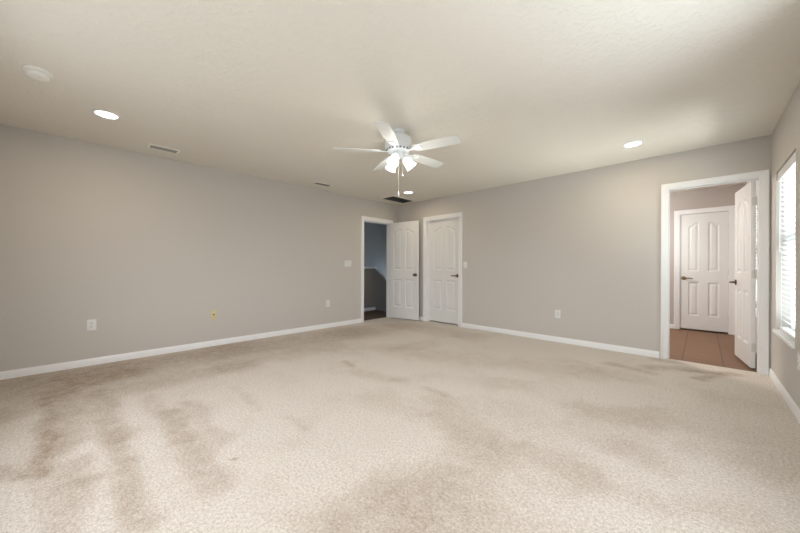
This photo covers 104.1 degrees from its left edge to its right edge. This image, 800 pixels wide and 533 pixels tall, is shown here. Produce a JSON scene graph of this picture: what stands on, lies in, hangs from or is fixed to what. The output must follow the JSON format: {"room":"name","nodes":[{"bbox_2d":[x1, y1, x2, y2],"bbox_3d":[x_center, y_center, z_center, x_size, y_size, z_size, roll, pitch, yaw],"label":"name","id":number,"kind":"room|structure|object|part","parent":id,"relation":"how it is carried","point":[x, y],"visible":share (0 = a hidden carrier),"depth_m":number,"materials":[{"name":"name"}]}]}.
{"room":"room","nodes":[
{"label":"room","id":0,"kind":"room"},
{"bbox_2d":[0,124,396,371],"bbox_3d":[-0.956,0.660,6.016,0.110,4.040,8.670,0,0,44],"label":"wall","id":1,"kind":"structure","parent":0,"point":[143,246],"depth_m":3.79,"materials":[{"name":"beige paint"}]},
{"bbox_2d":[87,319,95,330],"bbox_3d":[-3.381,0.630,3.419,0.009,0.118,0.075,0,0,44],"label":"wall outlet","id":2,"kind":"object","parent":1,"relation":"attached to","point":[91,324],"visible":1,"depth_m":3.42,"materials":[{"name":"white plastic"}]},
{"bbox_2d":[0,319,360,379],"bbox_3d":[-1.957,1.039,4.892,0.013,0.077,5.444,0,0,44],"label":"baseboard","id":3,"kind":"structure","parent":1,"relation":"attached to","point":[15,373],"depth_m":3.78,"materials":[{"name":"white paint"}]},
{"bbox_2d":[211,310,216,318],"bbox_3d":[-2.554,0.645,4.274,0.011,0.125,0.072,0,0,44],"label":"wall jack","id":4,"kind":"object","parent":1,"relation":"attached to","point":[213,312],"visible":1,"depth_m":4.28,"materials":[{"name":"beige plastic"}]},
{"bbox_2d":[344,260,351,266],"bbox_3d":[-0.980,-0.073,5.896,0.019,0.118,0.164,0,0,44],"label":"light switch","id":5,"kind":"object","parent":1,"relation":"attached to","point":[347,263],"visible":1,"depth_m":5.89,"materials":[{"name":"white plastic"}]},
{"bbox_2d":[361,216,392,322],"bbox_3d":[-0.499,0.033,6.473,0.129,2.098,0.876,0,0,44],"label":"door frame","id":6,"kind":"structure","parent":1,"relation":"attached to","point":[363,218],"depth_m":6.46,"materials":[{"name":"white paint"}]},
{"bbox_2d":[364,222,385,276],"bbox_3d":[-1.745,0.658,8.704,0.100,4.040,6.100,0,0,44],"label":"wall","id":7,"kind":"structure","parent":0,"point":[374,234],"depth_m":9.65,"materials":[{"name":"paint"}]},
{"bbox_2d":[364,269,385,310],"bbox_3d":[-1.073,1.352,7.566,0.110,2.655,5.400,0,0,44],"label":"wall","id":8,"kind":"structure","parent":0,"point":[374,283],"depth_m":7.92,"materials":[{"name":"beige paint"}]},
{"bbox_2d":[364,307,375,310],"bbox_3d":[-1.764,1.039,6.761,0.013,0.077,3.280,0,0,44],"label":"baseboard","id":9,"kind":"structure","parent":8,"relation":"attached to","point":[370,308],"depth_m":7.81,"materials":[{"name":"white paint"}]},
{"bbox_2d":[364,267,385,279],"bbox_3d":[-1.070,0.823,7.564,0.175,1.687,5.400,0,0,44],"label":"half wall cap","id":10,"kind":"object","parent":8,"relation":"attached to","point":[375,268],"visible":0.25,"depth_m":7.95,"materials":[{"name":"white paint"}]},
{"bbox_2d":[0,310,799,532],"bbox_3d":[0.463,1.484,4.414,6.480,0.800,8.120,0,0,44],"label":"floor","id":11,"kind":"structure","parent":0,"point":[380,425],"depth_m":1.96,"materials":[{"name":"beige carpet"}]},
{"bbox_2d":[0,0,799,224],"bbox_3d":[0.164,-1.417,5.010,8.070,0.120,8.770,0,0,44],"label":"ceiling","id":12,"kind":"structure","parent":0,"point":[529,90],"depth_m":2.25,"materials":[{"name":"white paint"}]},
{"bbox_2d":[22,65,52,81],"bbox_3d":[-2.518,-1.340,2.168,0.142,0.050,0.142,0,0,44],"label":"smoke detector","id":13,"kind":"object","parent":12,"relation":"attached to","point":[37,73],"visible":1,"depth_m":2.14,"materials":[{"name":"plastic"}]},
{"bbox_2d":[91,109,120,119],"bbox_3d":[-2.619,-1.361,2.783,0.194,0.007,0.194,0,0,44],"label":"recessed light","id":14,"kind":"object","parent":12,"relation":"in","point":[105,114],"visible":1,"depth_m":2.77,"materials":[{"name":"white plastic"}]},
{"bbox_2d":[147,143,180,153],"bbox_3d":[-2.711,-1.360,3.581,0.150,0.010,0.290,0,0,44],"label":"ceiling vent","id":15,"kind":"object","parent":12,"relation":"in","point":[152,146],"visible":1,"depth_m":3.56,"materials":[{"name":"white metal"}]},
{"bbox_2d":[312,182,332,186],"bbox_3d":[-1.266,-1.355,5.091,0.150,0.011,0.300,0,0,44],"label":"ceiling vent","id":16,"kind":"object","parent":12,"relation":"in","point":[316,183],"visible":1,"depth_m":5.08,"materials":[{"name":"white metal"}]},
{"bbox_2d":[333,121,460,195],"bbox_3d":[0.017,-1.028,3.119,1.232,0.659,1.198,0,0,44],"label":"ceiling fan","id":17,"kind":"object","parent":12,"relation":"hanging from","point":[398,144],"visible":1,"depth_m":3.01,"materials":[{"name":"white wood"}]},
{"bbox_3d":[-0.419,-1.153,3.058,0.460,0.006,0.132,0,13,-6],"label":"blade","id":18,"kind":"part","parent":17,"relation":"part of","materials":[{"name":"white wood"}]},
{"bbox_3d":[-0.181,-1.153,3.470,0.132,0.006,0.460,-13,6,-23],"label":"blade","id":19,"kind":"part","parent":17,"relation":"part of","materials":[{"name":"white wood"}]},
{"bbox_3d":[-0.101,-1.152,2.704,0.132,0.006,0.460,13,3,12],"label":"blade","id":20,"kind":"part","parent":17,"relation":"part of","materials":[{"name":"white wood"}]},
{"bbox_3d":[-0.078,-1.047,3.178,0.114,0.112,0.114,0,40,-38],"label":"lamp shade","id":21,"kind":"part","parent":17,"relation":"part of","materials":[{"name":"white glass"}]},
{"bbox_3d":[-0.054,-1.047,3.008,0.114,0.112,0.114,0,-40,22],"label":"lamp shade","id":22,"kind":"part","parent":17,"relation":"part of","materials":[{"name":"white glass"}]},
{"bbox_3d":[0.081,-1.046,3.114,0.114,0.112,0.114,-40,5,-6],"label":"lamp shade","id":23,"kind":"part","parent":17,"relation":"part of","materials":[{"name":"white glass"}]},
{"bbox_3d":[0.284,-1.151,3.371,0.460,0.006,0.132,0,-12,-42],"label":"blade","id":24,"kind":"part","parent":17,"relation":"part of","materials":[{"name":"white wood"}]},
{"bbox_3d":[0.334,-1.151,2.898,0.460,0.006,0.132,0,-13,30],"label":"blade","id":25,"kind":"part","parent":17,"relation":"part of","materials":[{"name":"white wood"}]},
{"bbox_2d":[381,196,413,203],"bbox_3d":[-0.036,-1.351,6.232,0.355,0.011,0.630,0,0,44],"label":"ceiling vent","id":26,"kind":"object","parent":12,"relation":"in","point":[390,198],"visible":1,"depth_m":6.21,"materials":[{"name":"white metal"}]},
{"bbox_2d":[622,140,643,147],"bbox_3d":[2.547,-1.346,3.411,0.194,0.007,0.194,0,0,44],"label":"recessed light","id":27,"kind":"object","parent":12,"relation":"in","point":[631,144],"visible":1,"depth_m":3.41,"materials":[{"name":"white"}]},
{"bbox_2d":[389,220,418,319],"bbox_3d":[0.077,0.058,6.487,0.732,2.010,0.181,0,0,36],"label":"door","id":28,"kind":"structure","parent":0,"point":[404,236],"depth_m":6.45,"materials":[{"name":"white paint"}]},
{"bbox_2d":[397,135,770,367],"bbox_3d":[1.885,-0.121,5.046,5.320,2.460,0.110,0,0,44],"label":"wall","id":29,"kind":"structure","parent":0,"point":[585,245],"depth_m":4.38,"materials":[{"name":"beige paint"}]},
{"bbox_2d":[423,212,461,326],"bbox_3d":[0.838,0.036,6.043,0.916,2.098,0.129,0,0,44],"label":"door frame","id":30,"kind":"structure","parent":29,"relation":"attached to","point":[426,220],"depth_m":6.26,"materials":[{"name":"white paint"}]},
{"bbox_2d":[429,218,458,323],"bbox_3d":[0.862,0.067,6.075,0.762,1.998,0.176,0,0,44],"label":"door","id":31,"kind":"structure","parent":29,"relation":"in","point":[443,234],"depth_m":6.07,"materials":[{"name":"white paint"}]},
{"bbox_2d":[555,310,560,317],"bbox_3d":[2.305,0.680,4.555,0.075,0.118,0.009,0,0,44],"label":"wall outlet","id":32,"kind":"object","parent":29,"relation":"attached to","point":[557,312],"visible":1,"depth_m":4.55,"materials":[{"name":"white plastic"}]},
{"bbox_2d":[419,317,769,368],"bbox_3d":[1.839,1.050,5.002,5.320,0.077,0.013,0,0,44],"label":"baseboard","id":33,"kind":"structure","parent":29,"relation":"attached to","point":[643,352],"depth_m":4.44,"materials":[{"name":"white paint"}]},
{"bbox_2d":[660,169,769,374],"bbox_3d":[3.477,0.049,3.495,0.849,2.088,0.129,0,0,44],"label":"door frame","id":34,"kind":"structure","parent":29,"relation":"attached to","point":[762,177],"depth_m":3.24,"materials":[{"name":"white paint"}]},
{"bbox_2d":[670,184,745,334],"bbox_3d":[4.515,-0.114,6.108,3.010,2.460,0.160,0,0,44],"label":"wall","id":35,"kind":"structure","parent":0,"point":[719,196],"depth_m":5.44,"materials":[{"name":"beige paint"}]},
{"bbox_2d":[680,211,728,331],"bbox_3d":[5.199,0.071,5.337,0.602,2.005,0.101,0,0,44],"label":"door","id":36,"kind":"structure","parent":35,"relation":"in","point":[704,271],"depth_m":5.34,"materials":[{"name":"white paint"}]},
{"bbox_2d":[674,205,734,334],"bbox_3d":[5.227,0.042,5.372,0.756,2.113,0.129,0,0,44],"label":"door frame","id":37,"kind":"structure","parent":35,"relation":"attached to","point":[731,234],"depth_m":5.20,"materials":[{"name":"white paint"}]},
{"bbox_2d":[729,181,756,367],"bbox_3d":[3.960,0.077,3.587,0.175,1.996,0.667,0,0,37],"label":"door","id":38,"kind":"structure","parent":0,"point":[745,198],"depth_m":3.49,"materials":[{"name":"white paint"}]},
{"bbox_2d":[746,81,799,408],"bbox_3d":[2.818,-0.119,2.068,0.160,2.460,8.230,0,0,44],"label":"wall","id":39,"kind":"structure","parent":0,"point":[785,138],"depth_m":2.85,"materials":[{"name":"beige paint"}]},
{"bbox_2d":[756,205,756,310],"bbox_3d":[4.582,-0.155,3.951,0.069,1.469,0.938,0,0,44],"label":"window blind","id":40,"kind":"object","parent":39,"relation":"attached to","point":[756,205],"visible":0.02,"depth_m":4.23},
{"bbox_2d":[772,249,795,348],"bbox_3d":[3.314,-0.142,2.607,0.165,1.511,0.889,0,0,44],"label":"window","id":41,"kind":"structure","parent":39,"relation":"in","point":[787,339],"depth_m":2.85,"materials":[{"name":"white plastic"}]},
{"bbox_3d":[3.292,0.598,2.627,0.108,0.032,0.889,0,0,44],"label":"sill","id":42,"kind":"part","parent":41,"relation":"part of","materials":[{"name":"white paint"}]},
{"bbox_2d":[778,151,795,339],"bbox_3d":[3.299,-0.159,2.622,0.069,1.469,0.833,0,0,44],"label":"window blind","id":43,"kind":"object","parent":41,"relation":"attached to","point":[788,171],"visible":0.87,"depth_m":2.72,"materials":[{"name":"white plastic"}]},
{"bbox_3d":[3.509,-0.141,2.831,0.058,1.403,0.002,0,0,44],"label":"ladder cord","id":44,"kind":"part","parent":43,"relation":"part of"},
{"bbox_3d":[3.301,0.565,2.618,0.052,0.022,0.825,0,0,44],"label":"rail","id":45,"kind":"part","parent":43,"relation":"part of","materials":[{"name":"white plastic"}]},
{"bbox_3d":[3.354,-0.155,2.569,0.055,1.485,0.845,0,0,44],"label":"frame","id":46,"kind":"part","parent":41,"relation":"part of","materials":[{"name":"white plastic"}]},
{"bbox_2d":[769,368,799,423],"bbox_3d":[1.861,1.050,1.206,0.013,0.077,5.444,0,0,44],"label":"baseboard","id":47,"kind":"structure","parent":39,"relation":"attached to","point":[788,399],"depth_m":2.54,"materials":[{"name":"white paint"}]},
{"bbox_2d":[797,353,799,370],"bbox_3d":[2.862,0.676,2.239,0.009,0.118,0.075,0,0,44],"label":"wall outlet","id":48,"kind":"object","parent":39,"relation":"attached to","point":[798,354],"visible":1,"depth_m":2.23,"materials":[{"name":"white plastic"}]}
]}

